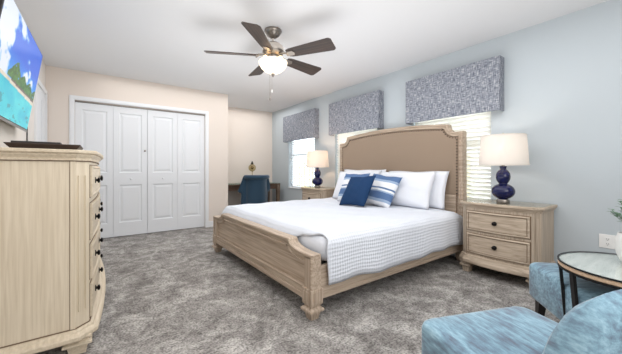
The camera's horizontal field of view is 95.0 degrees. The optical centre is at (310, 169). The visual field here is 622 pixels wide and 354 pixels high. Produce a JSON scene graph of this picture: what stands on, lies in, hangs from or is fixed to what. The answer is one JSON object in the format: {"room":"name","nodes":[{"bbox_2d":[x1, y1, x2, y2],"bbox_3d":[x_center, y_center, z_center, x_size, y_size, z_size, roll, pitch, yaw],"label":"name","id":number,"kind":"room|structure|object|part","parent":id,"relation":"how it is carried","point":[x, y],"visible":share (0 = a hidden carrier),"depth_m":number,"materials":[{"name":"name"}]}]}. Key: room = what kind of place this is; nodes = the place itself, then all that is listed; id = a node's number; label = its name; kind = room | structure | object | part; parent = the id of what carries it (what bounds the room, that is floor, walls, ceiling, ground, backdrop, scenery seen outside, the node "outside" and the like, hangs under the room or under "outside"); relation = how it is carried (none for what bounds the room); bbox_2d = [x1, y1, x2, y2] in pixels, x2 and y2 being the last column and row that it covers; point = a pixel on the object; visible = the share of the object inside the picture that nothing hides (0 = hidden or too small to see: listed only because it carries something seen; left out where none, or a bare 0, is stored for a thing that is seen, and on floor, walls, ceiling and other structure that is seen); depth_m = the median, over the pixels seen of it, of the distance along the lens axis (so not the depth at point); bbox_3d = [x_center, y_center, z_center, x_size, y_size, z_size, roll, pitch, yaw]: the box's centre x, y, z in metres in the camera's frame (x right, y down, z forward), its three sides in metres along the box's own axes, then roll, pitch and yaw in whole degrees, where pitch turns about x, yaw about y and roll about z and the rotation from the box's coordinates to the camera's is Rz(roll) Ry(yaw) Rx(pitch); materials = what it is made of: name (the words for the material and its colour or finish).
{"room":"bedroom","nodes":[
{"label":"bedroom","id":0,"kind":"room"},
{"bbox_2d":[0,59,45,146],"bbox_3d":[-1.538,-0.186,0.991,0.100,2.440,7.020,0,0,-36],"label":"wall","id":1,"kind":"structure","parent":0,"point":[8,132],"depth_m":2.64,"materials":[{"name":"white paint"}]},
{"bbox_2d":[0,0,42,131],"bbox_3d":[-2.148,-0.685,2.050,0.173,0.710,1.230,0,0,-36],"label":"television","id":2,"kind":"object","parent":1,"relation":"attached to","point":[20,55],"visible":1,"depth_m":1.99,"materials":[{"name":"black plastic"}]},
{"bbox_2d":[34,78,46,141],"bbox_3d":[-3.323,-0.011,3.514,0.020,2.089,0.800,0,0,-36],"label":"trim","id":3,"kind":"structure","parent":1,"relation":"attached to","point":[39,82],"depth_m":3.24,"materials":[{"name":"white paint"}]},
{"bbox_2d":[38,85,44,141],"bbox_3d":[-3.326,0.015,3.512,0.012,2.013,0.670,0,0,-36],"label":"door","id":4,"kind":"structure","parent":1,"relation":"in","point":[41,96],"depth_m":3.53,"materials":[{"name":"white paint"}]},
{"bbox_3d":[-3.234,-0.426,3.393,0.005,0.880,0.220,0,0,-36],"label":"panel","id":5,"kind":"part","parent":4,"relation":"part of","materials":[{"name":"white paint"}]},
{"bbox_3d":[-3.406,-0.426,3.626,0.005,0.880,0.220,0,0,-36],"label":"panel","id":6,"kind":"part","parent":4,"relation":"part of","materials":[{"name":"white paint"}]},
{"bbox_2d":[46,65,227,226],"bbox_3d":[-2.905,-0.186,4.965,2.617,2.440,1.000,0,0,-36],"label":"wall","id":7,"kind":"structure","parent":0,"point":[61,83],"depth_m":4.53,"materials":[{"name":"beige paint"}]},
{"bbox_2d":[75,102,112,237],"bbox_3d":[-3.183,0.030,4.195,0.448,1.983,0.034,0,0,-36],"label":"door","id":8,"kind":"structure","parent":7,"relation":"in","point":[93,122],"depth_m":4.24,"materials":[{"name":"white paint"}]},
{"bbox_2d":[113,106,146,236],"bbox_3d":[-2.814,0.030,4.449,0.448,1.983,0.062,0,0,-36],"label":"door","id":9,"kind":"structure","parent":7,"relation":"in","point":[129,124],"depth_m":4.44,"materials":[{"name":"white paint"}]},
{"bbox_2d":[69,95,208,226],"bbox_3d":[-2.607,-0.005,4.549,1.914,2.077,0.022,0,0,-36],"label":"trim","id":10,"kind":"structure","parent":7,"relation":"attached to","point":[72,98],"depth_m":4.62,"materials":[{"name":"white paint"}]},
{"bbox_2d":[75,100,204,115],"bbox_3d":[-2.638,-0.976,4.590,1.794,0.016,0.040,0,0,-36],"label":"trim","id":11,"kind":"structure","parent":7,"relation":"attached to","point":[75,100],"depth_m":4.50,"materials":[{"name":"white wood"}]},
{"bbox_2d":[147,110,177,232],"bbox_3d":[-2.451,0.030,4.717,0.448,1.983,0.062,0,0,-36],"label":"door","id":12,"kind":"structure","parent":7,"relation":"in","point":[162,127],"depth_m":4.71,"materials":[{"name":"white paint"}]},
{"bbox_2d":[178,113,204,228],"bbox_3d":[-2.098,0.030,4.994,0.448,1.983,0.034,0,0,-36],"label":"door","id":13,"kind":"structure","parent":7,"relation":"in","point":[191,128],"depth_m":4.98,"materials":[{"name":"white paint"}]},
{"bbox_2d":[228,107,271,205],"bbox_3d":[-1.822,-0.186,6.446,2.083,2.440,0.100,0,0,-36],"label":"wall","id":14,"kind":"structure","parent":0,"point":[249,131],"depth_m":6.64,"materials":[{"name":"beige paint"}]},
{"bbox_2d":[36,227,559,353],"bbox_3d":[-0.194,1.084,2.665,4.250,0.100,8.120,0,0,-36],"label":"floor","id":15,"kind":"structure","parent":0,"point":[167,292],"depth_m":2.17,"materials":[{"name":"grey carpet"}]},
{"bbox_2d":[0,147,105,353],"bbox_3d":[-1.963,0.463,2.199,0.614,1.142,1.874,0,0,-36],"label":"dresser","id":16,"kind":"object","parent":15,"relation":"on","point":[53,279],"visible":1,"depth_m":1.51,"materials":[{"name":"beige wood"}]},
{"bbox_2d":[11,140,61,143],"bbox_3d":[-1.995,-0.154,2.082,0.260,0.092,0.120,0,0,-36],"label":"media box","id":17,"kind":"object","parent":16,"relation":"on","point":[11,140],"visible":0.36,"depth_m":2.03,"materials":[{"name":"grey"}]},
{"bbox_2d":[3,142,82,149],"bbox_3d":[-1.717,-0.133,1.865,0.340,0.048,0.370,0,0,-36],"label":"tray","id":18,"kind":"object","parent":16,"relation":"on","point":[9,144],"visible":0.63,"depth_m":1.72,"materials":[{"name":"brown wood"}]},
{"bbox_3d":[-1.963,0.910,2.199,0.614,0.057,1.874,0,0,-36],"label":"moulding","id":19,"kind":"part","parent":16,"relation":"part of","materials":[{"name":"beige wood"}]},
{"bbox_3d":[-1.514,0.768,2.011,0.024,0.192,0.800,0,0,-34],"label":"drawer","id":20,"kind":"part","parent":16,"relation":"part of","materials":[{"name":"beige wood"}]},
{"bbox_3d":[-1.514,0.540,2.011,0.024,0.201,0.800,0,0,-34],"label":"drawer","id":21,"kind":"part","parent":16,"relation":"part of","materials":[{"name":"beige wood"}]},
{"bbox_3d":[-1.514,0.304,2.011,0.024,0.209,0.800,0,0,-34],"label":"drawer","id":22,"kind":"part","parent":16,"relation":"part of","materials":[{"name":"beige wood"}]},
{"bbox_3d":[-1.517,0.069,2.009,0.049,0.184,0.799,0,0,-36],"label":"drawer","id":23,"kind":"part","parent":16,"relation":"part of","materials":[{"name":"beige wood"}]},
{"bbox_2d":[238,175,269,203],"bbox_3d":[-1.097,0.573,5.701,0.695,0.929,0.510,0,0,-36],"label":"desk chair","id":24,"kind":"object","parent":15,"relation":"on","point":[254,189],"visible":0.77,"depth_m":5.54,"materials":[{"name":"blue fabric"}]},
{"bbox_2d":[228,183,279,201],"bbox_3d":[-1.396,0.669,6.301,1.330,0.730,0.560,0,0,-36],"label":"desk","id":25,"kind":"object","parent":15,"relation":"on","point":[233,186],"visible":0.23,"depth_m":6.39,"materials":[{"name":"brown wood"}]},
{"bbox_3d":[-0.751,0.690,6.478,0.072,0.689,0.072,0,0,-36],"label":"leg","id":26,"kind":"part","parent":25,"relation":"part of","materials":[{"name":"brown wood"}]},
{"bbox_2d":[301,186,334,199],"bbox_3d":[0.140,0.676,5.110,0.479,0.715,0.719,0,0,-36],"label":"nightstand","id":27,"kind":"object","parent":15,"relation":"on","point":[310,192],"visible":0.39,"depth_m":4.87,"materials":[{"name":"beige wood"}]},
{"bbox_3d":[-0.013,0.504,4.997,0.039,0.188,0.524,0,0,-36],"label":"drawer","id":28,"kind":"part","parent":27,"relation":"part of","materials":[{"name":"beige wood"}]},
{"bbox_2d":[306,150,328,187],"bbox_3d":[0.114,-0.016,5.035,0.411,0.668,0.411,0,0,-36],"label":"table lamp","id":29,"kind":"object","parent":27,"relation":"on","point":[315,158],"visible":1,"depth_m":4.89,"materials":[{"name":"beige fabric"}]},
{"bbox_3d":[0.114,-0.183,5.035,0.408,0.278,0.408,0,0,-36],"label":"lamp shade","id":30,"kind":"part","parent":29,"relation":"part of","materials":[{"name":"white fabric"}]},
{"bbox_2d":[212,124,466,320],"bbox_3d":[0.259,0.229,3.409,2.206,1.610,2.112,0,0,-36],"label":"bed","id":31,"kind":"object","parent":15,"relation":"on","point":[279,255],"visible":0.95,"depth_m":3.20,"materials":[{"name":"brown wood"}]},
{"bbox_3d":[-1.175,0.765,3.591,0.109,0.313,0.117,0,0,-36],"label":"post","id":32,"kind":"part","parent":31,"relation":"part of","materials":[{"name":"brown wood"}]},
{"bbox_3d":[-0.604,0.862,2.772,0.032,0.088,2.030,0,0,-36],"label":"foot moulding","id":33,"kind":"part","parent":31,"relation":"part of","materials":[{"name":"brown wood"}]},
{"bbox_3d":[-0.584,0.717,2.787,0.082,0.394,2.094,0,0,-36],"label":"footboard","id":34,"kind":"part","parent":31,"relation":"part of","materials":[{"name":"brown wood"}]},
{"bbox_2d":[297,235,327,260],"bbox_3d":[0.281,0.571,3.400,1.963,0.197,2.040,0,0,-36],"label":"mattress","id":35,"kind":"object","parent":31,"relation":"on","point":[316,243],"visible":0.14,"depth_m":2.08,"materials":[{"name":"white fabric"}]},
{"bbox_2d":[221,197,462,284],"bbox_3d":[0.258,0.633,3.383,1.984,0.376,2.161,0,0,-36],"label":"coverlet","id":36,"kind":"object","parent":35,"relation":"on","point":[370,238],"visible":0.87,"depth_m":2.57,"materials":[{"name":"white fabric"}]},
{"bbox_2d":[337,173,369,200],"bbox_3d":[0.586,0.252,4.003,0.230,0.408,0.485,0,0,-37],"label":"throw pillow","id":37,"kind":"object","parent":36,"relation":"on","point":[347,177],"visible":0.35,"depth_m":4.06,"materials":[{"name":"blue fabric"}]},
{"bbox_2d":[332,171,380,197],"bbox_3d":[0.645,0.237,4.240,0.226,0.430,0.841,0,0,-37],"label":"pillow","id":38,"kind":"object","parent":36,"relation":"on","point":[342,174],"visible":0.27,"depth_m":4.42,"materials":[{"name":"white fabric"}]},
{"bbox_2d":[339,175,375,206],"bbox_3d":[0.582,0.269,3.604,0.267,0.392,0.454,0,0,-38],"label":"throw pillow","id":39,"kind":"object","parent":36,"relation":"on","point":[357,191],"visible":1,"depth_m":3.52,"materials":[{"name":"blue fabric"}]},
{"bbox_2d":[344,169,385,173],"bbox_3d":[0.751,0.223,4.306,0.187,0.458,0.862,0,0,-38],"label":"pillow","id":40,"kind":"object","parent":36,"relation":"on","point":[345,170],"visible":0.09,"depth_m":4.31,"materials":[{"name":"white fabric"}]},
{"bbox_2d":[366,173,402,207],"bbox_3d":[0.875,0.262,3.599,0.255,0.423,0.507,0,0,-32],"label":"throw pillow","id":41,"kind":"object","parent":36,"relation":"on","point":[383,189],"visible":0.81,"depth_m":3.49,"materials":[{"name":"blue fabric"}]},
{"bbox_2d":[380,171,436,209],"bbox_3d":[1.136,0.237,3.565,0.242,0.430,0.826,0,0,-34],"label":"pillow","id":42,"kind":"object","parent":36,"relation":"on","point":[414,189],"visible":0.7,"depth_m":3.37,"materials":[{"name":"white fabric"}]},
{"bbox_2d":[389,171,448,209],"bbox_3d":[1.286,0.235,3.582,0.191,0.434,0.864,0,0,-39],"label":"pillow","id":43,"kind":"object","parent":36,"relation":"on","point":[437,196],"visible":0.2,"depth_m":3.29,"materials":[{"name":"white fabric"}]},
{"bbox_3d":[0.009,0.765,1.985,0.109,0.313,0.117,0,0,-36],"label":"post","id":44,"kind":"part","parent":31,"relation":"part of","materials":[{"name":"brown wood"}]},
{"bbox_3d":[0.876,0.786,2.595,2.060,0.225,0.038,0,0,-36],"label":"rail","id":45,"kind":"part","parent":31,"relation":"part of","materials":[{"name":"brown wood"}]},
{"bbox_3d":[1.093,-0.115,3.999,0.013,0.793,1.910,0,0,-36],"label":"nailhead trim","id":46,"kind":"part","parent":31,"relation":"part of","materials":[{"name":"brown metal"}]},
{"bbox_3d":[1.100,-0.111,4.004,0.030,0.818,1.928,0,0,-36],"label":"padded panel","id":47,"kind":"part","parent":31,"relation":"part of","materials":[{"name":"brown fabric"}]},
{"bbox_3d":[1.120,0.079,4.019,0.087,1.310,2.040,0,0,-36],"label":"headboard","id":48,"kind":"part","parent":31,"relation":"part of","materials":[{"name":"beige fabric"}]},
{"bbox_3d":[1.097,0.511,4.002,0.033,0.445,1.880,0,0,-36],"label":"panel","id":49,"kind":"part","parent":31,"relation":"part of","materials":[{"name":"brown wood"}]},
{"bbox_2d":[459,198,557,283],"bbox_3d":[1.867,0.676,2.766,0.479,0.715,0.719,0,0,-36],"label":"nightstand","id":50,"kind":"object","parent":15,"relation":"on","point":[512,236],"visible":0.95,"depth_m":2.59,"materials":[{"name":"beige wood"}]},
{"bbox_3d":[1.572,0.614,2.925,0.008,0.380,0.028,0,0,9],"label":"post panel","id":51,"kind":"part","parent":50,"relation":"part of","materials":[{"name":"beige wood"}]},
{"bbox_3d":[1.715,0.728,2.653,0.039,0.191,0.524,0,0,-36],"label":"drawer","id":52,"kind":"part","parent":50,"relation":"part of","materials":[{"name":"beige wood"}]},
{"bbox_3d":[1.715,0.504,2.653,0.039,0.188,0.524,0,0,-36],"label":"drawer","id":53,"kind":"part","parent":50,"relation":"part of","materials":[{"name":"beige wood"}]},
{"bbox_2d":[478,133,529,202],"bbox_3d":[1.839,-0.016,2.729,0.411,0.668,0.411,0,0,-36],"label":"table lamp","id":54,"kind":"object","parent":50,"relation":"on","point":[503,150],"visible":1,"depth_m":2.61,"materials":[{"name":"white fabric"}]},
{"bbox_3d":[1.839,-0.322,2.729,0.369,0.008,0.369,0,0,-36],"label":"shade trim","id":55,"kind":"part","parent":54,"relation":"part of","materials":[{"name":"white fabric"}]},
{"bbox_3d":[1.839,-0.044,2.729,0.411,0.008,0.411,0,0,-36],"label":"shade trim","id":56,"kind":"part","parent":54,"relation":"part of","materials":[{"name":"white fabric"}]},
{"bbox_3d":[1.839,-0.183,2.729,0.408,0.278,0.408,0,0,-36],"label":"lamp shade","id":57,"kind":"part","parent":54,"relation":"part of","materials":[{"name":"white fabric"}]},
{"bbox_3d":[1.867,0.885,2.765,0.477,0.082,0.719,0,0,-36],"label":"moulding","id":58,"kind":"part","parent":50,"relation":"part of","materials":[{"name":"beige wood"}]},
{"bbox_3d":[1.932,0.614,2.437,0.028,0.380,0.008,0,0,9],"label":"post panel","id":59,"kind":"part","parent":50,"relation":"part of","materials":[{"name":"beige wood"}]},
{"bbox_2d":[422,289,621,353],"bbox_3d":[0.783,0.660,0.959,0.550,0.752,0.618,0,0,-14],"label":"slipper chair","id":60,"kind":"object","parent":15,"relation":"on","point":[594,325],"visible":1,"depth_m":0.99,"materials":[{"name":"blue fabric"}]},
{"bbox_3d":[0.769,0.726,1.016,0.550,0.234,0.500,0,0,-14],"label":"seat","id":61,"kind":"part","parent":60,"relation":"part of","materials":[{"name":"blue fabric"}]},
{"bbox_3d":[0.841,0.555,0.730,0.531,0.543,0.145,0,0,-14],"label":"backrest","id":62,"kind":"part","parent":60,"relation":"part of","materials":[{"name":"blue fabric"}]},
{"bbox_2d":[529,262,617,319],"bbox_3d":[1.724,0.654,1.594,0.678,0.763,0.520,0,0,13],"label":"slipper chair","id":63,"kind":"object","parent":15,"relation":"on","point":[544,279],"visible":0.5,"depth_m":1.64,"materials":[{"name":"blue fabric"}]},
{"bbox_3d":[1.497,0.933,1.853,0.049,0.204,0.049,0,0,13],"label":"leg","id":64,"kind":"part","parent":63,"relation":"part of","materials":[{"name":"black wood"}]},
{"bbox_2d":[557,251,621,315],"bbox_3d":[1.583,0.759,1.383,0.589,0.557,0.589,0,0,-36],"label":"side table","id":65,"kind":"object","parent":15,"relation":"on","point":[602,268],"visible":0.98,"depth_m":1.44,"materials":[{"name":"black metal"}]},
{"bbox_3d":[1.365,0.777,1.531,0.030,0.516,0.061,0,0,-36],"label":"leg","id":66,"kind":"part","parent":65,"relation":"part of","materials":[{"name":"black metal"}]},
{"bbox_3d":[1.362,0.777,1.460,0.168,0.521,0.029,0,0,-34],"label":"leg","id":67,"kind":"part","parent":65,"relation":"part of","materials":[{"name":"black metal"}]},
{"bbox_2d":[608,199,621,260],"bbox_3d":[1.644,0.308,1.456,0.181,0.345,0.150,0,0,-18],"label":"potted plant","id":68,"kind":"object","parent":65,"relation":"on","point":[618,239],"visible":1,"depth_m":1.48,"materials":[{"name":"green plant"}]},
{"bbox_3d":[1.648,0.405,1.464,0.124,0.150,0.124,0,0,-36],"label":"pot","id":69,"kind":"part","parent":68,"relation":"part of","materials":[{"name":"white ceramic"}]},
{"bbox_2d":[14,0,608,111],"bbox_3d":[-0.194,-1.456,2.665,4.250,0.100,8.120,0,0,-36],"label":"ceiling","id":70,"kind":"structure","parent":0,"point":[155,41],"depth_m":2.92,"materials":[{"name":"white paint"}]},
{"bbox_2d":[204,21,335,99],"bbox_3d":[-0.379,-1.033,2.911,1.268,0.744,1.267,0,0,-36],"label":"ceiling fan","id":71,"kind":"object","parent":70,"relation":"hanging from","point":[272,62],"visible":1,"depth_m":2.78,"materials":[{"name":"brown wood"}]},
{"bbox_3d":[-0.790,-1.143,2.810,0.485,0.051,0.162,0,0,-9],"label":"blade","id":72,"kind":"part","parent":71,"relation":"part of","materials":[{"name":"brown wood"}]},
{"bbox_3d":[-0.575,-1.143,3.244,0.162,0.051,0.485,0,0,-27],"label":"blade","id":73,"kind":"part","parent":71,"relation":"part of","materials":[{"name":"brown wood"}]},
{"bbox_3d":[-0.443,-1.143,2.471,0.162,0.051,0.485,0,0,9],"label":"blade","id":74,"kind":"part","parent":71,"relation":"part of","materials":[{"name":"brown wood"}]},
{"bbox_3d":[-0.383,-1.027,2.879,0.290,0.122,0.290,0,0,-36],"label":"lamp shade","id":75,"kind":"part","parent":71,"relation":"part of","materials":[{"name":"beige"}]},
{"bbox_3d":[-0.095,-1.143,3.174,0.162,0.051,0.485,0,0,45],"label":"blade","id":76,"kind":"part","parent":71,"relation":"part of","materials":[{"name":"brown wood"}]},
{"bbox_3d":[-0.014,-1.143,2.696,0.485,0.051,0.162,0,0,27],"label":"blade","id":77,"kind":"part","parent":71,"relation":"part of","materials":[{"name":"brown wood"}]},
{"bbox_2d":[272,0,621,262],"bbox_3d":[1.418,-0.186,3.916,0.130,2.440,8.020,0,0,-36],"label":"wall","id":78,"kind":"structure","parent":0,"point":[563,74],"depth_m":2.64,"materials":[{"name":"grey paint"}]},
{"bbox_2d":[288,141,306,188],"bbox_3d":[-0.176,-0.316,6.057,0.145,1.459,0.968,0,0,-36],"label":"window","id":79,"kind":"structure","parent":78,"relation":"in","point":[292,141],"depth_m":6.44,"materials":[{"name":"white paint"}]},
{"bbox_2d":[290,138,314,187],"bbox_3d":[-0.187,-0.327,6.049,0.068,1.434,0.946,0,0,-36],"label":"window blind","id":80,"kind":"object","parent":79,"relation":"attached to","point":[303,141],"visible":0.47,"depth_m":6.08,"materials":[{"name":"white paint"}]},
{"bbox_2d":[283,108,318,141],"bbox_3d":[-0.238,-0.891,5.950,0.118,0.560,1.160,0,0,-36],"label":"window valance","id":81,"kind":"object","parent":78,"relation":"attached to","point":[305,124],"visible":1,"depth_m":5.79,"materials":[{"name":"grey fabric"}]},
{"bbox_2d":[329,90,383,135],"bbox_3d":[0.700,-0.891,4.678,0.118,0.560,1.140,0,0,-36],"label":"window valance","id":82,"kind":"object","parent":78,"relation":"attached to","point":[364,111],"visible":1,"depth_m":4.53,"materials":[{"name":"grey fabric"}]},
{"bbox_2d":[337,128,376,179],"bbox_3d":[0.753,-0.327,4.773,0.068,1.434,0.946,0,0,-36],"label":"window blind","id":83,"kind":"object","parent":78,"relation":"attached to","point":[342,138],"visible":0.17,"depth_m":5.04,"materials":[{"name":"white paint"}]},
{"bbox_2d":[415,111,490,199],"bbox_3d":[1.694,-0.327,3.498,0.068,1.434,0.946,0,0,-36],"label":"window blind","id":84,"kind":"object","parent":78,"relation":"attached to","point":[473,150],"visible":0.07,"depth_m":3.26,"materials":[{"name":"white paint"}]},
{"bbox_2d":[406,55,503,124],"bbox_3d":[1.643,-0.891,3.398,0.118,0.560,1.120,0,0,-36],"label":"window valance","id":85,"kind":"object","parent":78,"relation":"attached to","point":[476,87],"visible":1,"depth_m":3.25,"materials":[{"name":"grey fabric"}]},
{"bbox_2d":[599,234,615,248],"bbox_3d":[2.469,0.599,2.371,0.010,0.114,0.104,0,0,-36],"label":"wall outlet","id":86,"kind":"object","parent":78,"relation":"attached to","point":[605,241],"visible":0.88,"depth_m":2.37,"materials":[{"name":"white plastic"}]},
{"bbox_2d":[604,237,610,245],"bbox_3d":[2.467,0.599,2.370,0.003,0.072,0.038,0,0,-36],"label":"receptacle","id":87,"kind":"object","parent":86,"relation":"attached to","point":[607,240],"depth_m":2.37,"materials":[{"name":"white plastic"}]},
{"label":"outside","id":88,"kind":"structure","parent":0,"visible":0},
{"bbox_3d":[5.188,1.159,10.658,13.800,0.150,17.000,0,0,-36],"label":"ground","id":89,"kind":"structure","parent":88,"visible":0},
{"bbox_2d":[294,160,470,196],"bbox_3d":[0.571,0.358,10.361,0.106,1.449,10.000,0,0,-36],"label":"fence","id":90,"kind":"object","parent":89,"relation":"on","point":[298,182],"visible":0.02,"depth_m":11.40,"materials":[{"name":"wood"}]}
]}

